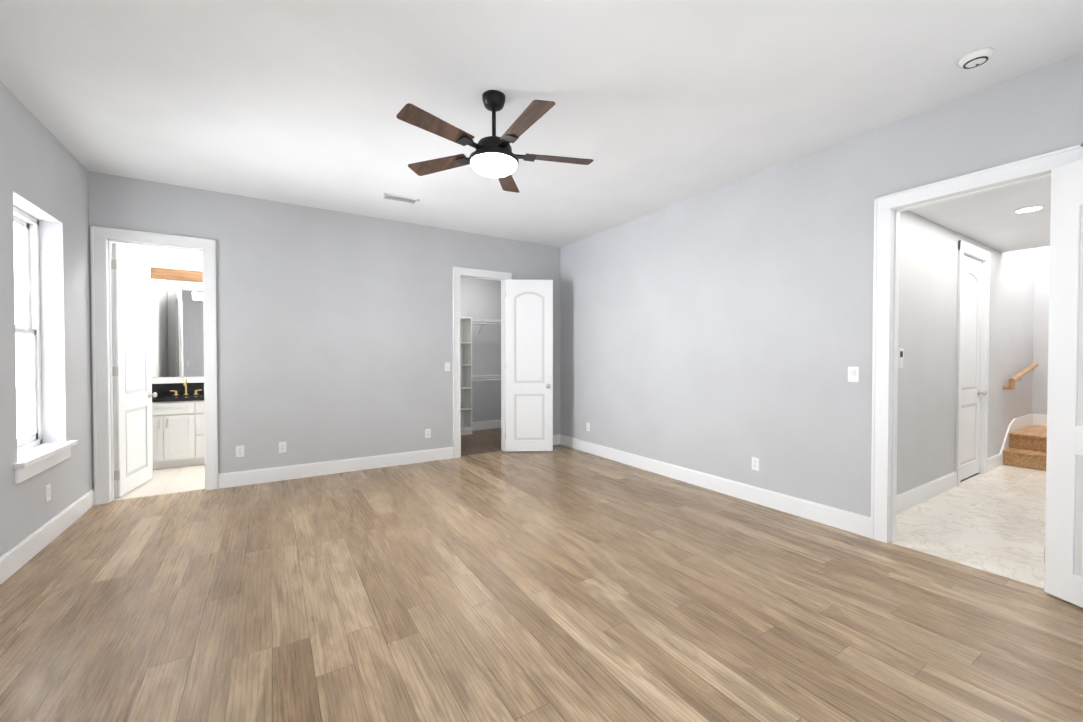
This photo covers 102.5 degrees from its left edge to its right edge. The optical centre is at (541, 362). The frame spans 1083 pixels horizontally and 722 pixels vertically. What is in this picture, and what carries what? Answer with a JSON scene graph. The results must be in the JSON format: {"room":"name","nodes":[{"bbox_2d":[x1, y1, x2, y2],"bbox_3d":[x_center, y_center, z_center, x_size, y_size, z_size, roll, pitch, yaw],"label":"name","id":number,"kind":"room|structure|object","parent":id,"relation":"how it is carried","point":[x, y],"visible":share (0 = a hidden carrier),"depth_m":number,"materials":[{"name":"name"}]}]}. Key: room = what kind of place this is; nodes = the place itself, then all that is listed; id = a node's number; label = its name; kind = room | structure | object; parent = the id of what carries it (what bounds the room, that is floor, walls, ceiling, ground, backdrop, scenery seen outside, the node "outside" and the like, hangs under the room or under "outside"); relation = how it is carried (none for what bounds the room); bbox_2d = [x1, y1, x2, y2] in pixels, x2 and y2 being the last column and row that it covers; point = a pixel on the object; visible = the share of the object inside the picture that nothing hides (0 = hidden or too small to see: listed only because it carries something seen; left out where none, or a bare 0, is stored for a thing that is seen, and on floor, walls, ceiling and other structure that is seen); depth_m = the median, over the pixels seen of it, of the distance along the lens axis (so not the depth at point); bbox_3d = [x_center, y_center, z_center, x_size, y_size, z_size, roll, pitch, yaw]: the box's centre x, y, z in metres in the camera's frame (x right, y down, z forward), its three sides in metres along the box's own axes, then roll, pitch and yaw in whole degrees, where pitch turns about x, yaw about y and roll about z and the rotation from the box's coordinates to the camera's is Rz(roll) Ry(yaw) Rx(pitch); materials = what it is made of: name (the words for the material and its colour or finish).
{"room":"empty bedroom","nodes":[
{"label":"empty bedroom","id":0,"kind":"room"},
{"bbox_2d":[0,81,92,556],"bbox_3d":[-3.088,-0.191,2.147,0.220,3.010,7.890,-1,1,-32],"label":"wall","id":1,"kind":"structure","parent":0,"point":[43,176],"depth_m":3.35,"materials":[{"name":"grey paint"}]},
{"bbox_2d":[13,206,77,483],"bbox_3d":[-3.621,-0.164,3.046,0.270,1.850,0.900,-1,1,-32],"label":"double-hung window","id":2,"kind":"structure","parent":1,"relation":"in","point":[27,330],"depth_m":3.22,"materials":[{"name":"white plastic"}]},
{"bbox_2d":[0,488,93,584],"bbox_3d":[-2.510,1.248,1.467,0.016,0.152,5.850,-1,1,-32],"label":"baseboard","id":3,"kind":"structure","parent":1,"relation":"attached to","point":[13,560],"depth_m":3.03,"materials":[{"name":"white wood"}]},
{"bbox_2d":[45,483,50,501],"bbox_3d":[-3.567,0.940,3.144,0.010,0.116,0.072,-1,1,-32],"label":"electrical outlet","id":4,"kind":"object","parent":1,"relation":"attached to","point":[47,492],"visible":1,"depth_m":3.13,"materials":[{"name":"white plastic"}]},
{"bbox_2d":[111,242,203,470],"bbox_3d":[-3.066,-0.227,4.693,2.520,3.010,0.004,-1,1,-32],"label":"wall","id":5,"kind":"structure","parent":0,"point":[171,258],"depth_m":4.30,"materials":[{"name":"white paint"}]},
{"bbox_2d":[150,267,203,376],"bbox_3d":[-4.210,-0.504,5.933,1.800,1.410,0.026,-1,1,-32],"label":"bathroom mirror","id":6,"kind":"object","parent":5,"relation":"attached to","point":[177,341],"visible":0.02,"depth_m":5.62,"materials":[{"name":"clear glass"}]},
{"bbox_2d":[152,383,203,393],"bbox_3d":[-4.230,0.336,5.935,1.844,0.150,0.020,-1,1,-32],"label":"backsplash","id":7,"kind":"structure","parent":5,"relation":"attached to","point":[193,388],"depth_m":5.63,"materials":[{"name":"black stone"}]},
{"bbox_2d":[114,464,204,499],"bbox_3d":[-3.548,1.319,5.373,2.420,0.100,1.750,-1,1,-32],"label":"floor","id":8,"kind":"structure","parent":0,"point":[174,480],"depth_m":4.64,"materials":[{"name":"white tile"}]},
{"bbox_2d":[152,398,204,469],"bbox_3d":[-4.080,0.859,5.703,1.844,0.810,0.584,-1,1,-32],"label":"bathroom vanity","id":9,"kind":"object","parent":8,"relation":"on","point":[178,432],"depth_m":5.23,"materials":[{"name":"white wood"}]},
{"bbox_2d":[152,394,203,401],"bbox_3d":[-4.087,0.434,5.707,1.844,0.040,0.560,-1,1,-32],"label":"countertop","id":10,"kind":"structure","parent":9,"relation":"on","point":[160,397],"depth_m":5.39,"materials":[{"name":"black stone"}]},
{"bbox_2d":[168,382,187,393],"bbox_3d":[-4.598,0.340,5.622,0.322,0.150,0.052,-1,1,-32],"label":"faucet","id":11,"kind":"object","parent":10,"relation":"on","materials":[{"name":"gold metal"}]},
{"bbox_2d":[88,171,560,487],"bbox_3d":[-1.601,-0.239,5.538,6.340,3.010,0.120,-1,1,-32],"label":"wall","id":12,"kind":"structure","parent":0,"point":[334,335],"depth_m":4.92,"materials":[{"name":"grey paint"}]},
{"bbox_2d":[111,243,156,496],"bbox_3d":[-4.149,0.070,4.421,0.166,2.400,0.700,0,1,-22],"label":"bathroom door","id":13,"kind":"structure","parent":12,"relation":"in","point":[132,362],"depth_m":4.36,"materials":[{"name":"white wood"}]},
{"bbox_2d":[90,226,217,504],"bbox_3d":[-3.707,0.025,4.223,0.900,2.520,0.172,-1,1,-32],"label":"door frame","id":14,"kind":"structure","parent":12,"relation":"attached to","point":[102,238],"depth_m":4.02,"materials":[{"name":"white wood"}]},
{"bbox_2d":[236,445,243,456],"bbox_3d":[-3.135,0.921,4.517,0.072,0.116,0.010,-1,1,-32],"label":"electrical outlet","id":15,"kind":"object","parent":12,"relation":"attached to","point":[239,451],"visible":1,"depth_m":4.52,"materials":[{"name":"white plastic"}]},
{"bbox_2d":[279,442,285,452],"bbox_3d":[-2.812,0.918,4.719,0.072,0.116,0.010,-1,1,-32],"label":"electrical outlet","id":16,"kind":"object","parent":12,"relation":"attached to","point":[282,447],"visible":1,"depth_m":4.71,"materials":[{"name":"white plastic"}]},
{"bbox_2d":[218,447,452,488],"bbox_3d":[-2.228,1.197,5.085,2.505,0.152,0.016,-1,1,-32],"label":"baseboard","id":17,"kind":"structure","parent":12,"relation":"attached to","point":[248,477],"depth_m":4.95,"materials":[{"name":"white wood"}]},
{"bbox_2d":[425,429,430,437],"bbox_3d":[-1.456,0.906,5.568,0.072,0.116,0.010,-1,1,-32],"label":"electrical outlet","id":18,"kind":"object","parent":12,"relation":"attached to","point":[427,433],"visible":1,"depth_m":5.57,"materials":[{"name":"white plastic"}]},
{"bbox_2d":[445,362,449,370],"bbox_3d":[-1.229,0.054,5.692,0.072,0.116,0.019,-1,1,-32],"label":"light switch","id":19,"kind":"object","parent":12,"relation":"attached to","point":[447,366],"visible":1,"depth_m":5.69,"materials":[{"name":"white plastic"}]},
{"bbox_2d":[453,266,511,457],"bbox_3d":[-0.827,-0.005,6.010,0.870,2.530,0.146,-1,1,-32],"label":"door frame","id":20,"kind":"structure","parent":12,"relation":"attached to","point":[459,272],"depth_m":5.78,"materials":[{"name":"white wood"}]},
{"bbox_2d":[505,279,552,450],"bbox_3d":[-0.176,0.041,6.117,0.670,2.410,0.166,0,1,-2],"label":"closet door","id":21,"kind":"structure","parent":12,"relation":"in","point":[529,365],"depth_m":6.10,"materials":[{"name":"white wood"}]},
{"bbox_2d":[553,434,559,444],"bbox_3d":[-0.086,1.178,6.426,0.810,0.152,0.016,-1,1,-32],"label":"baseboard","id":22,"kind":"structure","parent":12,"relation":"attached to","point":[556,438],"depth_m":6.61,"materials":[{"name":"white wood"}]},
{"bbox_2d":[460,277,500,421],"bbox_3d":[-1.189,-0.273,7.989,3.040,3.010,0.120,-1,1,-32],"label":"wall","id":23,"kind":"structure","parent":0,"point":[480,299],"depth_m":8.00,"materials":[{"name":"grey paint"}]},
{"bbox_2d":[460,317,500,434],"bbox_3d":[-0.786,0.222,7.966,2.132,2.020,0.360,-1,1,-32],"label":"closet shelving","id":24,"kind":"object","parent":23,"relation":"attached to","point":[466,323],"visible":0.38,"depth_m":7.66,"materials":[{"name":"white wood"}]},
{"bbox_2d":[461,420,500,430],"bbox_3d":[-1.153,1.156,7.952,2.800,0.152,0.016,-1,1,-32],"label":"baseboard","id":25,"kind":"structure","parent":23,"relation":"attached to","point":[482,425],"depth_m":8.02,"materials":[{"name":"white wood"}]},
{"bbox_2d":[0,428,1082,721],"bbox_3d":[-0.468,1.340,3.844,6.020,0.100,7.730,-1,1,-32],"label":"floor","id":26,"kind":"structure","parent":0,"point":[564,584],"depth_m":2.28,"materials":[{"name":"brown wood"}]},
{"bbox_2d":[0,0,1082,246],"bbox_3d":[-0.510,-1.769,3.774,6.340,0.100,7.950,-1,1,-32],"label":"ceiling","id":27,"kind":"structure","parent":0,"point":[660,104],"depth_m":2.67,"materials":[{"name":"paint"}]},
{"bbox_2d":[381,193,418,204],"bbox_3d":[-1.489,-1.726,4.584,0.360,0.008,0.160,-1,1,-32],"label":"ceiling vent","id":28,"kind":"object","parent":27,"relation":"in","point":[397,198],"visible":1,"depth_m":4.58,"materials":[{"name":"white plastic"}]},
{"bbox_2d":[396,90,593,192],"bbox_3d":[-0.288,-1.458,2.753,1.275,0.492,1.228,-1,1,-32],"label":"ceiling fan","id":29,"kind":"object","parent":27,"relation":"hanging from","point":[493,156],"visible":1,"depth_m":2.69,"materials":[{"name":"brown wood"}]},
{"bbox_2d":[958,47,993,68],"bbox_3d":[2.408,-1.680,2.411,0.140,0.039,0.140,-1,1,-32],"label":"smoke detector","id":30,"kind":"object","parent":27,"relation":"attached to","point":[975,58],"visible":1,"depth_m":2.38,"materials":[{"name":"white plastic"}]},
{"bbox_2d":[560,52,1082,516],"bbox_3d":[1.925,-0.219,4.152,0.120,3.010,5.970,-1,1,-32],"label":"wall","id":31,"kind":"structure","parent":0,"point":[726,331],"depth_m":3.87,"materials":[{"name":"grey paint"}]},
{"bbox_2d":[586,423,589,430],"bbox_3d":[0.652,0.899,6.079,0.010,0.116,0.072,-1,1,-32],"label":"electrical outlet","id":32,"kind":"object","parent":31,"relation":"attached to","point":[587,426],"visible":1,"depth_m":6.08,"materials":[{"name":"white plastic"}]},
{"bbox_2d":[560,434,870,537],"bbox_3d":[1.363,1.199,4.942,0.016,0.152,4.070,-1,1,-32],"label":"baseboard","id":33,"kind":"structure","parent":31,"relation":"attached to","point":[848,521],"depth_m":4.09,"materials":[{"name":"white wood"}]},
{"bbox_2d":[752,457,759,470],"bbox_3d":[1.963,0.928,3.986,0.010,0.116,0.072,-1,1,-32],"label":"electrical outlet","id":34,"kind":"object","parent":31,"relation":"attached to","point":[756,464],"visible":1,"depth_m":3.98,"materials":[{"name":"white plastic"}]},
{"bbox_2d":[848,367,858,381],"bbox_3d":[2.373,0.088,3.310,0.019,0.116,0.072,-1,1,-32],"label":"light switch","id":35,"kind":"object","parent":31,"relation":"attached to","point":[853,374],"visible":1,"depth_m":3.31,"materials":[{"name":"white plastic"}]},
{"bbox_2d":[870,144,1082,542],"bbox_3d":[2.758,0.055,2.825,0.172,2.500,0.970,-1,1,-32],"label":"door frame","id":36,"kind":"structure","parent":31,"relation":"attached to","point":[889,208],"depth_m":3.13,"materials":[{"name":"white wood"}]},
{"bbox_2d":[1044,159,1082,607],"bbox_3d":[2.914,0.113,2.077,0.166,2.380,0.770,0,1,-7],"label":"bedroom door","id":37,"kind":"structure","parent":31,"relation":"in","point":[1063,554],"depth_m":2.37,"materials":[{"name":"white wood"}]},
{"bbox_2d":[897,210,1036,494],"bbox_3d":[4.768,-0.784,4.857,5.457,4.120,0.120,-1,1,-32],"label":"wall","id":38,"kind":"structure","parent":0,"point":[1018,321],"depth_m":4.28,"materials":[{"name":"paint"}]},
{"bbox_2d":[898,348,903,367],"bbox_3d":[3.052,-0.038,3.705,0.084,0.170,0.030,-1,1,-32],"label":"thermostat","id":39,"kind":"object","parent":38,"relation":"attached to","point":[900,357],"visible":0.81,"depth_m":3.68,"materials":[{"name":"white plastic"}]},
{"bbox_2d":[896,471,956,513],"bbox_3d":[3.397,1.213,3.946,2.137,0.152,0.016,-1,1,-32],"label":"baseboard","id":40,"kind":"structure","parent":38,"relation":"attached to","point":[910,498],"depth_m":4.05,"materials":[{"name":"white wood"}]},
{"bbox_2d":[955,240,989,485],"bbox_3d":[4.698,0.007,4.809,1.000,2.540,0.146,-1,1,-32],"label":"trim","id":41,"kind":"structure","parent":38,"relation":"attached to","point":[973,251],"depth_m":4.96,"materials":[{"name":"white wood"}]},
{"bbox_2d":[960,255,986,479],"bbox_3d":[4.701,0.055,4.799,0.800,2.420,0.166,-1,1,-32],"label":"closet door","id":42,"kind":"structure","parent":38,"relation":"in","point":[971,358],"depth_m":4.83,"materials":[{"name":"white wood"}]},
{"bbox_2d":[987,453,1000,471],"bbox_3d":[5.405,1.195,5.203,0.600,0.152,0.016,-1,1,-32],"label":"baseboard","id":43,"kind":"structure","parent":38,"relation":"attached to","point":[993,462],"depth_m":5.20,"materials":[{"name":"white wood"}]},
{"bbox_2d":[1000,414,1033,464],"bbox_3d":[6.337,0.998,5.784,1.600,0.530,0.016,-1,1,-32],"label":"trim","id":44,"kind":"structure","parent":38,"relation":"attached to","point":[1018,423],"depth_m":5.69,"materials":[{"name":"white wood"}]},
{"bbox_2d":[1003,363,1037,389],"bbox_3d":[6.275,0.168,5.682,1.210,0.320,0.100,-1,1,-32],"label":"railing","id":45,"kind":"object","parent":38,"relation":"attached to","point":[1012,380],"visible":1,"depth_m":5.46,"materials":[{"name":"brown wood"}]},
{"bbox_2d":[890,464,1045,587],"bbox_3d":[5.003,1.334,4.314,5.447,0.100,1.120,-1,1,-32],"label":"floor","id":46,"kind":"structure","parent":0,"point":[992,521],"depth_m":3.48,"materials":[{"name":"tile"}]},
{"bbox_2d":[1003,425,1046,470],"bbox_3d":[6.651,1.084,5.342,1.518,0.370,1.066,-1,1,-32],"label":"staircase","id":47,"kind":"structure","parent":46,"relation":"on","point":[1027,448],"depth_m":5.36,"materials":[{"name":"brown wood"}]},
{"bbox_2d":[908,178,1050,252],"bbox_3d":[5.092,-2.137,4.321,5.457,1.600,1.340,-1,1,-32],"label":"ceiling","id":48,"kind":"structure","parent":0,"point":[991,219],"depth_m":3.96,"materials":[{"name":"paint"}]},
{"bbox_2d":[1013,205,1045,212],"bbox_3d":[4.220,-1.326,3.763,0.190,0.006,0.190,-1,1,-32],"label":"recessed light","id":49,"kind":"object","parent":48,"relation":"in","point":[1029,209],"visible":1,"depth_m":3.75,"materials":[{"name":"white plastic"}]},
{"bbox_2d":[1033,246,1049,414],"bbox_3d":[7.360,-0.797,5.747,0.120,4.120,1.080,-1,1,-32],"label":"wall","id":50,"kind":"structure","parent":0,"point":[1040,344],"depth_m":6.13,"materials":[{"name":"paint"}]},
{"bbox_2d":[1034,414,1046,425],"bbox_3d":[7.294,0.998,5.749,0.016,0.530,1.050,-1,1,-32],"label":"trim","id":51,"kind":"structure","parent":50,"relation":"attached to","point":[1039,419],"depth_m":6.13,"materials":[{"name":"white wood"}]}
]}

